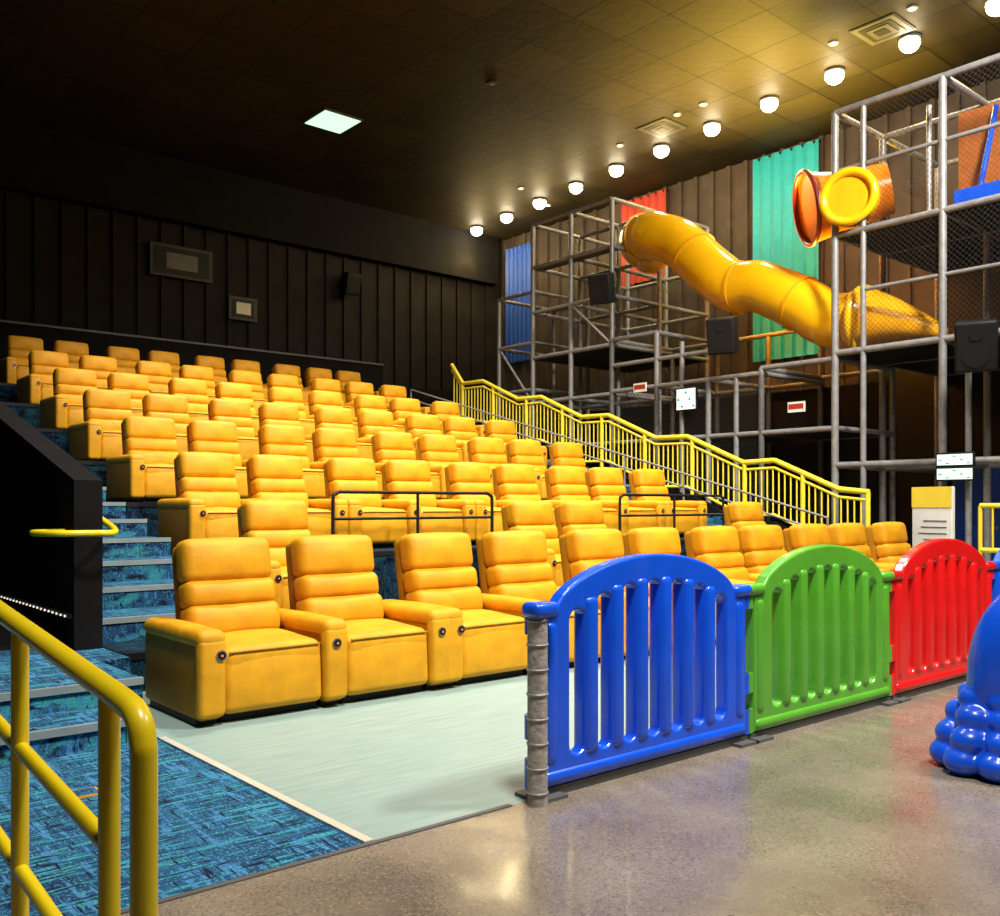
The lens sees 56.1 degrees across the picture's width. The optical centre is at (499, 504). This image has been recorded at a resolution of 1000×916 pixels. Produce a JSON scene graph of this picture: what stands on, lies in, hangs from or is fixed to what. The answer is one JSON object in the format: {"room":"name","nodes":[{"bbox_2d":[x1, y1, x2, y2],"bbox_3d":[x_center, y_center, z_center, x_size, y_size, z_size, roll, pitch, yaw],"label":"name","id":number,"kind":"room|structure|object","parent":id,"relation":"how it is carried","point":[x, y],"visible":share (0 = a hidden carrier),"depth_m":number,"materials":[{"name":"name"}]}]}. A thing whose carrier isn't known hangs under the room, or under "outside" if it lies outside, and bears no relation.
{"room":"movie theater","nodes":[
{"label":"movie theater","id":0,"kind":"room"},
{"bbox_2d":[0,401,102,649],"bbox_3d":[-8.275,-1.608,13.369,0.220,5.537,15.280,0,0,-40],"label":"wall","id":1,"kind":"structure","parent":0,"point":[42,486],"depth_m":8.05,"materials":[{"name":"paint"}]},
{"bbox_2d":[29,517,118,536],"bbox_3d":[-3.715,0.031,7.874,0.635,0.432,1.615,0,0,-41],"label":"grab rail","id":2,"kind":"object","parent":1,"relation":"attached to","point":[113,531],"visible":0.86,"depth_m":7.28,"materials":[{"name":"metal"}]},
{"bbox_2d":[0,737,362,915],"bbox_3d":[-4.204,1.560,3.537,6.200,0.200,3.960,0,0,-41],"label":"floor","id":3,"kind":"structure","parent":0,"point":[214,827],"depth_m":4.17,"materials":[{"name":"carpet"}]},
{"bbox_2d":[0,117,499,395],"bbox_3d":[-9.518,-3.840,24.386,25.200,11.000,0.550,0,0,-41],"label":"wall","id":4,"kind":"structure","parent":0,"point":[79,216],"depth_m":26.10,"materials":[{"name":"black paint"}]},
{"bbox_2d":[149,241,211,283],"bbox_3d":[-8.534,-6.490,25.158,1.700,0.850,0.115,0,0,-41],"label":"window","id":5,"kind":"structure","parent":4,"relation":"in","point":[167,260],"depth_m":25.08,"materials":[{"name":"grey"}]},
{"bbox_2d":[228,295,256,322],"bbox_3d":[-7.203,-5.490,26.295,0.850,0.650,0.115,0,0,-41],"label":"window","id":6,"kind":"structure","parent":4,"relation":"in","point":[239,308],"depth_m":26.24,"materials":[{"name":"grey"}]},
{"bbox_2d":[0,319,502,424],"bbox_3d":[-6.654,-1.340,24.959,17.700,5.600,0.260,0,0,-41],"label":"wall","id":7,"kind":"structure","parent":0,"point":[98,342],"depth_m":24.26,"materials":[{"name":"paint"}]},
{"bbox_2d":[143,644,715,840],"bbox_3d":[-0.274,1.560,18.335,19.000,0.200,21.360,0,0,-41],"label":"floor","id":8,"kind":"structure","parent":0,"point":[381,767],"depth_m":5.63,"materials":[{"name":"concrete"}]},
{"bbox_2d":[0,624,143,763],"bbox_3d":[-9.928,1.307,10.477,6.490,0.306,17.170,0,0,-41],"label":"steps","id":9,"kind":"structure","parent":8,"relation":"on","point":[63,715],"depth_m":5.94,"materials":[{"name":"blue carpet"}]},
{"bbox_2d":[144,537,346,725],"bbox_3d":[-1.868,0.852,6.853,1.130,1.216,1.121,0,0,-41],"label":"seat","id":10,"kind":"object","parent":8,"relation":"on","point":[229,652],"visible":1,"depth_m":6.68,"materials":[{"name":"yellow leather"}]},
{"bbox_2d":[158,736,372,842],"bbox_3d":[-1.339,1.454,4.959,0.045,0.012,2.380,0,0,-41],"label":"trim","id":11,"kind":"structure","parent":8,"relation":"on","point":[326,820],"depth_m":4.71,"materials":[{"name":"beige metal"}]},
{"bbox_2d":[0,383,686,690],"bbox_3d":[-3.191,-0.478,17.394,12.700,3.876,15.762,0,0,-41],"label":"tiers","id":12,"kind":"object","parent":8,"relation":"on","point":[384,558],"visible":0.06,"depth_m":11.76,"materials":[{"name":"blue carpet"}]},
{"bbox_2d":[0,335,43,383],"bbox_3d":[-10.007,-3.018,19.970,1.130,1.216,1.121,0,0,-41],"label":"seat","id":13,"kind":"object","parent":12,"relation":"on","point":[15,366],"visible":0.36,"depth_m":19.93,"materials":[{"name":"yellow leather"}]},
{"bbox_2d":[16,350,68,403],"bbox_3d":[-8.667,-2.423,18.247,1.130,1.216,1.121,0,0,-41],"label":"seat","id":14,"kind":"object","parent":12,"relation":"on","point":[34,387],"visible":0.49,"depth_m":18.18,"materials":[{"name":"yellow leather"}]},
{"bbox_2d":[40,367,97,428],"bbox_3d":[-7.358,-1.828,16.498,1.130,1.216,1.121,0,0,-41],"label":"seat","id":15,"kind":"object","parent":12,"relation":"on","point":[64,409],"visible":0.48,"depth_m":16.43,"materials":[{"name":"yellow leather"}]},
{"bbox_2d":[53,340,88,368],"bbox_3d":[-9.219,-3.018,20.643,0.938,1.216,1.121,0,0,-41],"label":"seat","id":16,"kind":"object","parent":12,"relation":"on","point":[75,350],"visible":0.12,"depth_m":20.69,"materials":[{"name":"yellow leather"}]},
{"bbox_2d":[79,355,116,389],"bbox_3d":[-7.879,-2.423,18.920,0.938,1.216,1.121,0,0,-41],"label":"seat","id":17,"kind":"object","parent":12,"relation":"on","point":[103,366],"visible":0.13,"depth_m":18.96,"materials":[{"name":"yellow leather"}]},
{"bbox_2d":[68,389,132,460],"bbox_3d":[-6.048,-1.233,14.750,1.130,1.216,1.121,0,0,-41],"label":"seat","id":18,"kind":"object","parent":12,"relation":"on","point":[99,437],"visible":0.57,"depth_m":14.64,"materials":[{"name":"yellow leather"}]},
{"bbox_2d":[106,346,139,373],"bbox_3d":[-8.433,-3.018,21.314,1.130,1.216,1.121,0,0,-41],"label":"seat","id":19,"kind":"object","parent":12,"relation":"on","point":[127,358],"visible":0.17,"depth_m":21.42,"materials":[{"name":"yellow leather"}]},
{"bbox_2d":[74,487,175,650],"bbox_3d":[-7.694,-0.478,14.020,1.490,3.875,15.044,0,0,-41],"label":"steps","id":20,"kind":"structure","parent":12,"relation":"on","point":[138,585],"depth_m":9.37,"materials":[{"name":"blue carpet"}]},
{"bbox_2d":[107,372,149,415],"bbox_3d":[-6.570,-1.828,17.172,0.938,1.216,1.121,0,0,-41],"label":"seat","id":21,"kind":"object","parent":12,"relation":"on","point":[137,385],"visible":0.22,"depth_m":17.21,"materials":[{"name":"yellow leather"}]},
{"bbox_2d":[106,416,178,501],"bbox_3d":[-4.732,-0.638,13.008,1.130,1.216,1.121,0,0,-41],"label":"seat","id":22,"kind":"object","parent":12,"relation":"on","point":[144,472],"visible":0.68,"depth_m":12.79,"materials":[{"name":"yellow leather"}]},
{"bbox_2d":[135,361,171,393],"bbox_3d":[-7.093,-2.423,19.591,1.130,1.216,1.121,0,0,-41],"label":"seat","id":23,"kind":"object","parent":12,"relation":"on","point":[159,374],"visible":0.19,"depth_m":19.69,"materials":[{"name":"yellow leather"}]},
{"bbox_2d":[142,393,189,452],"bbox_3d":[-5.261,-1.233,15.423,0.938,1.216,1.121,0,0,-41],"label":"seat","id":24,"kind":"object","parent":12,"relation":"on","point":[175,407],"visible":0.34,"depth_m":15.46,"materials":[{"name":"yellow leather"}]},
{"bbox_2d":[168,378,208,421],"bbox_3d":[-5.784,-1.828,17.843,1.130,1.216,1.121,0,0,-41],"label":"seat","id":25,"kind":"object","parent":12,"relation":"on","point":[194,390],"visible":0.23,"depth_m":17.94,"materials":[{"name":"yellow leather"}]},
{"bbox_2d":[179,365,214,402],"bbox_3d":[-6.305,-2.423,20.265,0.938,1.216,1.121,0,0,-41],"label":"seat","id":26,"kind":"object","parent":12,"relation":"on","point":[206,374],"visible":0.24,"depth_m":20.35,"materials":[{"name":"yellow leather"}]},
{"bbox_2d":[194,355,228,385],"bbox_3d":[-6.859,-3.018,22.659,1.130,1.216,1.121,0,0,-41],"label":"seat","id":27,"kind":"object","parent":12,"relation":"on","point":[217,364],"visible":0.21,"depth_m":22.81,"materials":[{"name":"yellow leather"}]},
{"bbox_2d":[157,452,276,552],"bbox_3d":[-3.392,-0.043,11.285,1.130,1.216,1.121,0,0,-41],"label":"seat","id":28,"kind":"object","parent":12,"relation":"on","point":[206,503],"visible":0.65,"depth_m":11.22,"materials":[{"name":"yellow leather"}]},
{"bbox_2d":[186,420,247,498],"bbox_3d":[-3.944,-0.638,13.681,0.938,1.216,1.121,0,0,-41],"label":"seat","id":29,"kind":"object","parent":12,"relation":"on","point":[202,435],"visible":0.39,"depth_m":13.70,"materials":[{"name":"yellow leather"}]},
{"bbox_2d":[208,398,258,459],"bbox_3d":[-4.474,-1.233,16.094,1.130,1.216,1.121,0,0,-41],"label":"seat","id":30,"kind":"object","parent":12,"relation":"on","point":[238,412],"visible":0.34,"depth_m":16.16,"materials":[{"name":"yellow leather"}]},
{"bbox_2d":[215,382,258,432],"bbox_3d":[-4.996,-1.828,18.516,0.938,1.216,1.121,0,0,-41],"label":"seat","id":31,"kind":"object","parent":12,"relation":"on","point":[223,390],"visible":0.27,"depth_m":18.56,"materials":[{"name":"yellow leather"}]},
{"bbox_2d":[228,370,267,412],"bbox_3d":[-5.519,-2.423,20.936,1.130,1.216,1.121,0,0,-41],"label":"seat","id":32,"kind":"object","parent":12,"relation":"on","point":[252,378],"visible":0.26,"depth_m":21.06,"materials":[{"name":"yellow leather"}]},
{"bbox_2d":[237,500,310,608],"bbox_3d":[-2.120,0.552,9.504,1.130,1.216,1.121,0,0,-41],"label":"seat","id":33,"kind":"object","parent":12,"relation":"on","point":[279,522],"visible":0.31,"depth_m":9.55,"materials":[{"name":"yellow leather"}]},
{"bbox_2d":[258,402,313,461],"bbox_3d":[-3.687,-1.233,16.767,0.938,1.216,1.121,0,0,-41],"label":"seat","id":34,"kind":"object","parent":12,"relation":"on","point":[268,413],"visible":0.24,"depth_m":16.79,"materials":[{"name":"yellow leather"}]},
{"bbox_2d":[267,387,314,434],"bbox_3d":[-4.210,-1.828,19.187,1.130,1.216,1.121,0,0,-41],"label":"seat","id":35,"kind":"object","parent":12,"relation":"on","point":[286,395],"visible":0.23,"depth_m":19.28,"materials":[{"name":"yellow leather"}]},
{"bbox_2d":[258,424,326,498],"bbox_3d":[-3.158,-0.638,14.352,1.130,1.216,1.121,0,0,-41],"label":"seat","id":36,"kind":"object","parent":12,"relation":"on","point":[289,440],"visible":0.26,"depth_m":14.40,"materials":[{"name":"yellow leather"}]},
{"bbox_2d":[246,455,347,535],"bbox_3d":[-2.604,-0.043,11.958,0.938,1.216,1.121,0,0,-41],"label":"seat","id":37,"kind":"object","parent":12,"relation":"on","point":[279,477],"visible":0.59,"depth_m":11.92,"materials":[{"name":"yellow leather"}]},
{"bbox_2d":[308,390,358,438],"bbox_3d":[-3.422,-1.828,19.860,0.938,1.216,1.121,0,0,-41],"label":"seat","id":38,"kind":"object","parent":12,"relation":"on","point":[316,398],"visible":0.3,"depth_m":19.88,"materials":[{"name":"yellow leather"}]},
{"bbox_2d":[314,407,372,459],"bbox_3d":[-2.900,-1.233,17.439,1.130,1.216,1.121,0,0,-41],"label":"seat","id":39,"kind":"object","parent":12,"relation":"on","point":[324,417],"visible":0.25,"depth_m":17.50,"materials":[{"name":"yellow leather"}]},
{"bbox_2d":[312,428,384,499],"bbox_3d":[-2.369,-0.638,15.025,0.938,1.216,1.121,0,0,-41],"label":"seat","id":40,"kind":"object","parent":12,"relation":"on","point":[328,443],"visible":0.35,"depth_m":15.02,"materials":[{"name":"yellow leather"}]},
{"bbox_2d":[323,457,420,547],"bbox_3d":[-1.818,-0.043,12.630,1.130,1.216,1.121,0,0,-41],"label":"seat","id":41,"kind":"object","parent":12,"relation":"on","point":[340,473],"visible":0.64,"depth_m":12.56,"materials":[{"name":"yellow leather"}]},
{"bbox_2d":[354,394,405,432],"bbox_3d":[-2.636,-1.828,20.532,1.130,1.216,1.121,0,0,-41],"label":"seat","id":42,"kind":"object","parent":12,"relation":"on","point":[362,402],"visible":0.21,"depth_m":20.60,"materials":[{"name":"yellow leather"}]},
{"bbox_2d":[357,410,417,459],"bbox_3d":[-2.112,-1.233,18.112,0.938,1.216,1.121,0,0,-41],"label":"seat","id":43,"kind":"object","parent":12,"relation":"on","point":[369,422],"visible":0.27,"depth_m":18.11,"materials":[{"name":"yellow leather"}]},
{"bbox_2d":[371,431,447,499],"bbox_3d":[-1.583,-0.638,15.697,1.130,1.216,1.121,0,0,-41],"label":"seat","id":44,"kind":"object","parent":12,"relation":"on","point":[386,445],"visible":0.26,"depth_m":15.73,"materials":[{"name":"yellow leather"}]},
{"bbox_2d":[331,490,493,534],"bbox_3d":[-1.040,0.194,11.881,2.498,0.743,0.044,0,0,-41],"label":"guard rail","id":45,"kind":"object","parent":12,"relation":"on","point":[491,517],"visible":0.85,"depth_m":11.86,"materials":[{"name":"black metal"}]},
{"bbox_2d":[389,397,442,434],"bbox_3d":[-1.848,-1.828,21.205,0.938,1.216,1.121,0,0,-41],"label":"seat","id":46,"kind":"object","parent":12,"relation":"on","point":[400,408],"visible":0.26,"depth_m":21.19,"materials":[{"name":"yellow leather"}]},
{"bbox_2d":[381,460,475,541],"bbox_3d":[-1.030,-0.043,13.303,0.938,1.216,1.121,0,0,-41],"label":"seat","id":47,"kind":"object","parent":12,"relation":"on","point":[397,475],"visible":0.7,"depth_m":13.22,"materials":[{"name":"yellow leather"}]},
{"bbox_2d":[405,414,468,461],"bbox_3d":[-1.326,-1.233,18.783,1.130,1.216,1.121,0,0,-41],"label":"seat","id":48,"kind":"object","parent":12,"relation":"on","point":[417,425],"visible":0.27,"depth_m":18.81,"materials":[{"name":"yellow leather"}]},
{"bbox_2d":[417,434,493,494],"bbox_3d":[-0.795,-0.638,16.369,0.938,1.216,1.121,0,0,-41],"label":"seat","id":49,"kind":"object","parent":12,"relation":"on","point":[436,449],"visible":0.34,"depth_m":16.38,"materials":[{"name":"yellow leather"}]},
{"bbox_2d":[429,401,484,436],"bbox_3d":[-1.062,-1.828,21.876,1.130,1.216,1.121,0,0,-41],"label":"seat","id":50,"kind":"object","parent":12,"relation":"on","point":[442,409],"visible":0.15,"depth_m":21.92,"materials":[{"name":"yellow leather"}]},
{"bbox_2d":[442,417,506,456],"bbox_3d":[-0.538,-1.233,19.456,0.938,1.216,1.121,0,0,-41],"label":"seat","id":51,"kind":"object","parent":12,"relation":"on","point":[463,429],"visible":0.23,"depth_m":19.47,"materials":[{"name":"yellow leather"}]},
{"bbox_2d":[444,462,531,544],"bbox_3d":[-0.244,-0.043,13.974,1.130,1.216,1.121,0,0,-41],"label":"seat","id":52,"kind":"object","parent":12,"relation":"on","point":[459,476],"visible":0.47,"depth_m":13.99,"materials":[{"name":"yellow leather"}]},
{"bbox_2d":[467,437,540,496],"bbox_3d":[-0.009,-0.638,17.041,1.130,1.216,1.121,0,0,-41],"label":"seat","id":53,"kind":"object","parent":12,"relation":"on","point":[490,451],"visible":0.33,"depth_m":17.10,"materials":[{"name":"yellow leather"}]},
{"bbox_2d":[484,420,546,469],"bbox_3d":[0.248,-1.233,20.127,1.130,1.216,1.121,0,0,-41],"label":"seat","id":54,"kind":"object","parent":12,"relation":"on","point":[502,429],"visible":0.29,"depth_m":20.19,"materials":[{"name":"yellow leather"}]},
{"bbox_2d":[506,439,546,499],"bbox_3d":[0.778,-0.638,17.714,0.938,1.216,1.121,0,0,-41],"label":"seat","id":55,"kind":"object","parent":12,"relation":"on","point":[528,452],"visible":0.38,"depth_m":17.72,"materials":[{"name":"yellow leather"}]},
{"bbox_2d":[501,501,563,585],"bbox_3d":[0.609,0.552,11.836,1.130,1.216,1.121,0,0,-41],"label":"seat","id":56,"kind":"object","parent":12,"relation":"on","point":[516,515],"visible":0.38,"depth_m":11.92,"materials":[{"name":"yellow leather"}]},
{"bbox_2d":[492,464,575,525],"bbox_3d":[0.544,-0.043,14.647,0.938,1.216,1.121,0,0,-41],"label":"seat","id":57,"kind":"object","parent":12,"relation":"on","point":[510,481],"visible":0.34,"depth_m":14.66,"materials":[{"name":"yellow leather"}]},
{"bbox_2d":[549,442,587,484],"bbox_3d":[1.565,-0.638,18.385,1.130,1.216,1.121,0,0,-41],"label":"seat","id":58,"kind":"object","parent":12,"relation":"on","point":[561,453],"visible":0.19,"depth_m":18.47,"materials":[{"name":"yellow leather"}]},
{"bbox_2d":[554,501,606,538],"bbox_3d":[1.397,0.552,12.509,0.938,1.216,1.121,0,0,-41],"label":"seat","id":59,"kind":"object","parent":12,"relation":"on","point":[569,515],"visible":0.23,"depth_m":12.54,"materials":[{"name":"yellow leather"}]},
{"bbox_2d":[544,466,627,533],"bbox_3d":[1.330,-0.043,15.318,1.130,1.216,1.121,0,0,-41],"label":"seat","id":60,"kind":"object","parent":12,"relation":"on","point":[562,482],"visible":0.34,"depth_m":15.33,"materials":[{"name":"yellow leather"}]},
{"bbox_2d":[585,467,665,530],"bbox_3d":[2.118,-0.043,15.991,0.938,1.216,1.121,0,0,-41],"label":"seat","id":61,"kind":"object","parent":12,"relation":"on","point":[603,483],"visible":0.52,"depth_m":15.92,"materials":[{"name":"yellow leather"}]},
{"bbox_2d":[628,469,706,537],"bbox_3d":[2.904,-0.043,16.663,1.130,1.216,1.121,0,0,-41],"label":"seat","id":62,"kind":"object","parent":12,"relation":"on","point":[641,481],"visible":0.56,"depth_m":16.63,"materials":[{"name":"yellow leather"}]},
{"bbox_2d":[618,493,723,531],"bbox_3d":[2.819,0.194,15.177,2.648,0.743,0.044,0,0,-41],"label":"guard rail","id":63,"kind":"object","parent":12,"relation":"on","point":[674,496],"visible":0.91,"depth_m":15.15,"materials":[{"name":"black metal"}]},
{"bbox_2d":[723,502,784,549],"bbox_3d":[4.183,0.552,14.888,1.130,1.216,1.121,0,0,-41],"label":"seat","id":64,"kind":"object","parent":12,"relation":"on","point":[737,515],"visible":0.24,"depth_m":14.97,"materials":[{"name":"yellow leather"}]},
{"bbox_2d":[285,535,448,702],"bbox_3d":[-1.080,0.852,7.526,0.938,1.216,1.121,0,0,-41],"label":"seat","id":65,"kind":"object","parent":8,"relation":"on","point":[394,648],"visible":0.91,"depth_m":7.39,"materials":[{"name":"yellow leather"}]},
{"bbox_2d":[383,532,541,687],"bbox_3d":[-0.347,0.852,8.152,1.130,1.216,1.121,0,0,-41],"label":"seat","id":66,"kind":"object","parent":8,"relation":"on","point":[488,640],"visible":0.63,"depth_m":8.09,"materials":[{"name":"yellow leather"}]},
{"bbox_2d":[476,530,599,666],"bbox_3d":[0.441,0.852,8.825,0.938,1.216,1.121,0,0,-41],"label":"seat","id":67,"kind":"object","parent":8,"relation":"on","point":[510,563],"visible":0.45,"depth_m":8.82,"materials":[{"name":"yellow leather"}]},
{"bbox_2d":[556,528,625,657],"bbox_3d":[1.204,0.852,9.476,1.130,1.216,1.121,0,0,-41],"label":"seat","id":68,"kind":"object","parent":8,"relation":"on","point":[580,550],"visible":0.16,"depth_m":9.55,"materials":[{"name":"yellow leather"}]},
{"bbox_2d":[515,553,756,802],"bbox_3d":[0.830,0.865,5.233,1.840,1.190,0.200,0,0,-41],"label":"fence panel","id":69,"kind":"object","parent":8,"relation":"on","point":[670,598],"visible":0.89,"depth_m":5.14,"materials":[{"name":"blue plastic"}]},
{"bbox_2d":[622,527,746,643],"bbox_3d":[1.992,0.852,10.149,0.938,1.216,1.121,0,0,-41],"label":"seat","id":70,"kind":"object","parent":8,"relation":"on","point":[665,540],"visible":0.1,"depth_m":10.17,"materials":[{"name":"yellow leather"}]},
{"bbox_2d":[684,526,759,582],"bbox_3d":[2.755,0.852,10.801,1.130,1.216,1.121,0,0,-41],"label":"seat","id":71,"kind":"object","parent":8,"relation":"on","point":[718,547],"visible":0.23,"depth_m":10.88,"materials":[{"name":"yellow leather"}]},
{"bbox_2d":[497,53,999,560],"bbox_3d":[6.662,-2.971,20.439,4.420,8.863,15.970,0,0,-41],"label":"play structure","id":72,"kind":"object","parent":8,"relation":"on","point":[883,433],"visible":0.62,"depth_m":19.79,"materials":[{"name":"metal"}]},
{"bbox_2d":[587,272,615,304],"bbox_3d":[2.361,-4.940,21.514,0.527,0.733,0.700,0,0,28],"label":"loudspeaker","id":73,"kind":"object","parent":72,"relation":"attached to","point":[601,287],"visible":1,"depth_m":21.27,"materials":[{"name":"black plastic"}]},
{"bbox_2d":[676,386,697,411],"bbox_3d":[4.004,-2.260,20.056,0.120,0.500,0.560,0,0,-41],"label":"sign","id":74,"kind":"object","parent":72,"relation":"attached to","point":[687,397],"visible":1,"depth_m":20.00,"materials":[{"name":"white plastic"}]},
{"bbox_2d":[706,316,738,354],"bbox_3d":[4.495,-3.390,18.868,0.558,0.776,0.741,0,0,28],"label":"loudspeaker","id":75,"kind":"object","parent":72,"relation":"attached to","point":[722,333],"visible":1,"depth_m":18.60,"materials":[{"name":"black plastic"}]},
{"bbox_2d":[619,212,947,348],"bbox_3d":[5.379,-4.864,19.888,1.639,4.057,8.257,0,0,-36],"label":"slide","id":76,"kind":"object","parent":72,"relation":"attached to","point":[794,300],"visible":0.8,"depth_m":19.26,"materials":[{"name":"yellow plastic"}]},
{"bbox_2d":[792,162,894,247],"bbox_3d":[6.606,-5.936,18.261,1.971,1.632,2.418,0,0,23],"label":"tube","id":77,"kind":"object","parent":72,"relation":"attached to","point":[848,196],"visible":0.94,"depth_m":18.10,"materials":[{"name":"orange plastic"}]},
{"bbox_2d":[936,466,975,480],"bbox_3d":[7.636,-0.520,15.727,0.120,0.240,0.640,0,0,-41],"label":"sign","id":78,"kind":"object","parent":72,"relation":"attached to","point":[965,473],"visible":1,"depth_m":15.66,"materials":[{"name":"white plastic"}]},
{"bbox_2d":[936,452,975,466],"bbox_3d":[7.636,-0.760,15.727,0.120,0.240,0.640,0,0,-41],"label":"sign","id":79,"kind":"object","parent":72,"relation":"attached to","point":[954,459],"visible":1,"depth_m":15.67,"materials":[{"name":"white plastic"}]},
{"bbox_2d":[952,468,999,560],"bbox_3d":[9.729,0.310,19.027,0.190,2.300,1.100,0,0,-41],"label":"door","id":80,"kind":"structure","parent":72,"relation":"attached to","point":[977,485],"depth_m":19.05,"materials":[{"name":"blue metal"}]},
{"bbox_2d":[954,318,998,372],"bbox_3d":[7.638,-2.540,15.046,0.620,0.863,0.823,0,0,28],"label":"loudspeaker","id":81,"kind":"object","parent":72,"relation":"attached to","point":[976,342],"visible":1,"depth_m":14.76,"materials":[{"name":"black plastic"}]},
{"bbox_2d":[737,525,786,573],"bbox_3d":[3.543,0.852,11.474,0.938,1.216,1.121,0,0,-41],"label":"seat","id":82,"kind":"object","parent":8,"relation":"on","point":[760,545],"visible":0.27,"depth_m":11.45,"materials":[{"name":"yellow leather"}]},
{"bbox_2d":[743,544,899,743],"bbox_3d":[2.197,0.865,6.401,1.840,1.190,0.200,0,0,-41],"label":"fence panel","id":83,"kind":"object","parent":8,"relation":"on","point":[818,649],"visible":0.94,"depth_m":6.29,"materials":[{"name":"green plastic"}]},
{"bbox_2d":[782,523,889,570],"bbox_3d":[4.306,0.852,12.126,1.130,1.216,1.121,0,0,-41],"label":"seat","id":84,"kind":"object","parent":8,"relation":"on","point":[800,535],"visible":0.05,"depth_m":12.21,"materials":[{"name":"yellow leather"}]},
{"bbox_2d":[828,523,895,569],"bbox_3d":[5.094,0.852,12.799,0.938,1.216,1.121,0,0,-41],"label":"seat","id":85,"kind":"object","parent":8,"relation":"on","point":[851,535],"visible":0.23,"depth_m":12.83,"materials":[{"name":"yellow leather"}]},
{"bbox_2d":[865,522,910,563],"bbox_3d":[5.926,0.852,13.510,1.130,1.216,1.121,0,0,-41],"label":"seat","id":86,"kind":"object","parent":8,"relation":"on","point":[886,541],"visible":0.27,"depth_m":13.56,"materials":[{"name":"yellow leather"}]},
{"bbox_2d":[912,486,954,547],"bbox_3d":[6.910,0.585,14.976,0.400,1.750,0.750,0,0,-26],"label":"sign stand","id":87,"kind":"object","parent":8,"relation":"on","point":[933,508],"visible":0.42,"depth_m":14.93,"materials":[{"name":"white metal"}]},
{"bbox_2d":[885,538,995,702],"bbox_3d":[3.565,0.865,7.569,1.840,1.190,0.200,0,0,-41],"label":"fence panel","id":88,"kind":"object","parent":8,"relation":"on","point":[939,596],"visible":0.8,"depth_m":7.40,"materials":[{"name":"red plastic"}]},
{"bbox_2d":[978,503,999,555],"bbox_3d":[8.374,0.715,13.907,0.080,1.490,2.497,0,0,-41],"label":"railing","id":89,"kind":"object","parent":8,"relation":"on","point":[981,506],"visible":0.83,"depth_m":14.78,"materials":[{"name":"metal"}]},
{"bbox_2d":[0,0,999,241],"bbox_3d":[0.435,-9.240,12.733,25.200,0.200,30.800,0,0,-41],"label":"ceiling","id":90,"kind":"structure","parent":0,"point":[230,86],"depth_m":20.41,"materials":[{"name":"tile"}]},
{"bbox_2d":[302,107,362,133],"bbox_3d":[-3.974,-9.115,22.313,1.040,0.050,1.040,0,0,-40],"label":"panel light","id":91,"kind":"object","parent":90,"relation":"in","point":[331,120],"depth_m":22.25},
{"bbox_2d":[636,117,687,137],"bbox_3d":[3.923,-9.107,22.728,0.900,0.066,0.900,0,0,-40],"label":"ceiling vent","id":92,"kind":"object","parent":90,"relation":"in","point":[664,126],"depth_m":22.64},
{"bbox_2d":[848,12,915,45],"bbox_3d":[7.345,-9.107,18.039,0.900,0.066,0.900,0,0,-40],"label":"ceiling vent","id":93,"kind":"object","parent":90,"relation":"in","point":[889,26],"depth_m":17.96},
{"bbox_2d":[121,681,999,915],"bbox_3d":[7.371,1.560,4.612,25.200,0.200,9.440,0,0,-41],"label":"floor","id":94,"kind":"structure","parent":0,"point":[853,814],"depth_m":3.98,"materials":[{"name":"concrete"}]},
{"bbox_2d":[0,600,157,915],"bbox_3d":[-1.577,0.806,2.901,0.120,1.307,2.760,0,0,-41],"label":"handrail","id":95,"kind":"object","parent":94,"relation":"on","point":[116,701],"visible":1,"depth_m":2.06,"materials":[{"name":"metal"}]},
{"bbox_2d":[121,804,511,914],"bbox_3d":[-2.611,1.457,2.287,7.000,0.006,0.030,0,0,-41],"label":"trim","id":96,"kind":"structure","parent":94,"relation":"on","point":[301,862],"depth_m":3.87,"materials":[{"name":"grey metal"}]},
{"bbox_2d":[522,601,558,807],"bbox_3d":[0.198,0.966,4.588,0.160,0.988,0.130,0,0,-41],"label":"fence post","id":97,"kind":"object","parent":94,"relation":"on","point":[537,613],"visible":1,"depth_m":4.53,"materials":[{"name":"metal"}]},
{"bbox_2d":[929,594,999,783],"bbox_3d":[3.617,0.945,5.185,2.413,1.109,0.730,0,0,1],"label":"sculpture","id":98,"kind":"object","parent":94,"relation":"on","point":[967,741],"visible":1,"depth_m":5.04,"materials":[{"name":"blue plastic"}]},
{"bbox_2d":[410,389,828,525],"bbox_3d":[1.526,-0.975,19.846,0.040,4.069,11.840,0,0,-40],"label":"stringer","id":99,"kind":"object","parent":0,"point":[625,468],"depth_m":18.46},
{"bbox_2d":[541,445,788,530],"bbox_3d":[2.530,-0.575,20.605,0.150,4.070,11.750,0,0,-41],"label":"stringer","id":100,"kind":"object","parent":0,"point":[711,508],"visible":0.11,"depth_m":18.79,"materials":[{"name":"black paint"}]},
{"bbox_2d":[450,363,870,544],"bbox_3d":[2.522,-1.367,20.606,0.100,4.831,11.812,0,0,-41],"label":"stair railing","id":101,"kind":"object","parent":100,"relation":"on","point":[693,440],"visible":0.73,"depth_m":19.17,"materials":[{"name":"metal"}]},
{"bbox_2d":[500,78,999,445],"bbox_3d":[9.996,-3.840,21.031,0.280,11.000,31.000,0,0,-41],"label":"wall","id":102,"kind":"structure","parent":0,"point":[721,200],"depth_m":25.55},
{"bbox_2d":[506,242,530,362],"bbox_3d":[0.653,-6.790,31.659,0.105,3.900,1.300,0,0,-41],"label":"fabric banner","id":103,"kind":"object","parent":102,"relation":"attached to","point":[518,259],"visible":0.75,"depth_m":31.62,"materials":[{"name":"blue fabric"}]},
{"bbox_2d":[621,189,667,285],"bbox_3d":[4.225,-7.790,27.477,0.105,2.500,1.700,0,0,-41],"label":"fabric banner","id":104,"kind":"object","parent":102,"relation":"attached to","point":[656,201],"visible":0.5,"depth_m":27.57,"materials":[{"name":"red fabric"}]},
{"bbox_2d":[753,138,820,361],"bbox_3d":[7.277,-6.390,23.903,0.105,5.300,1.900,0,0,-41],"label":"curtain","id":105,"kind":"object","parent":102,"relation":"attached to","point":[776,239],"visible":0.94,"depth_m":24.05,"materials":[{"name":"teal fabric"}]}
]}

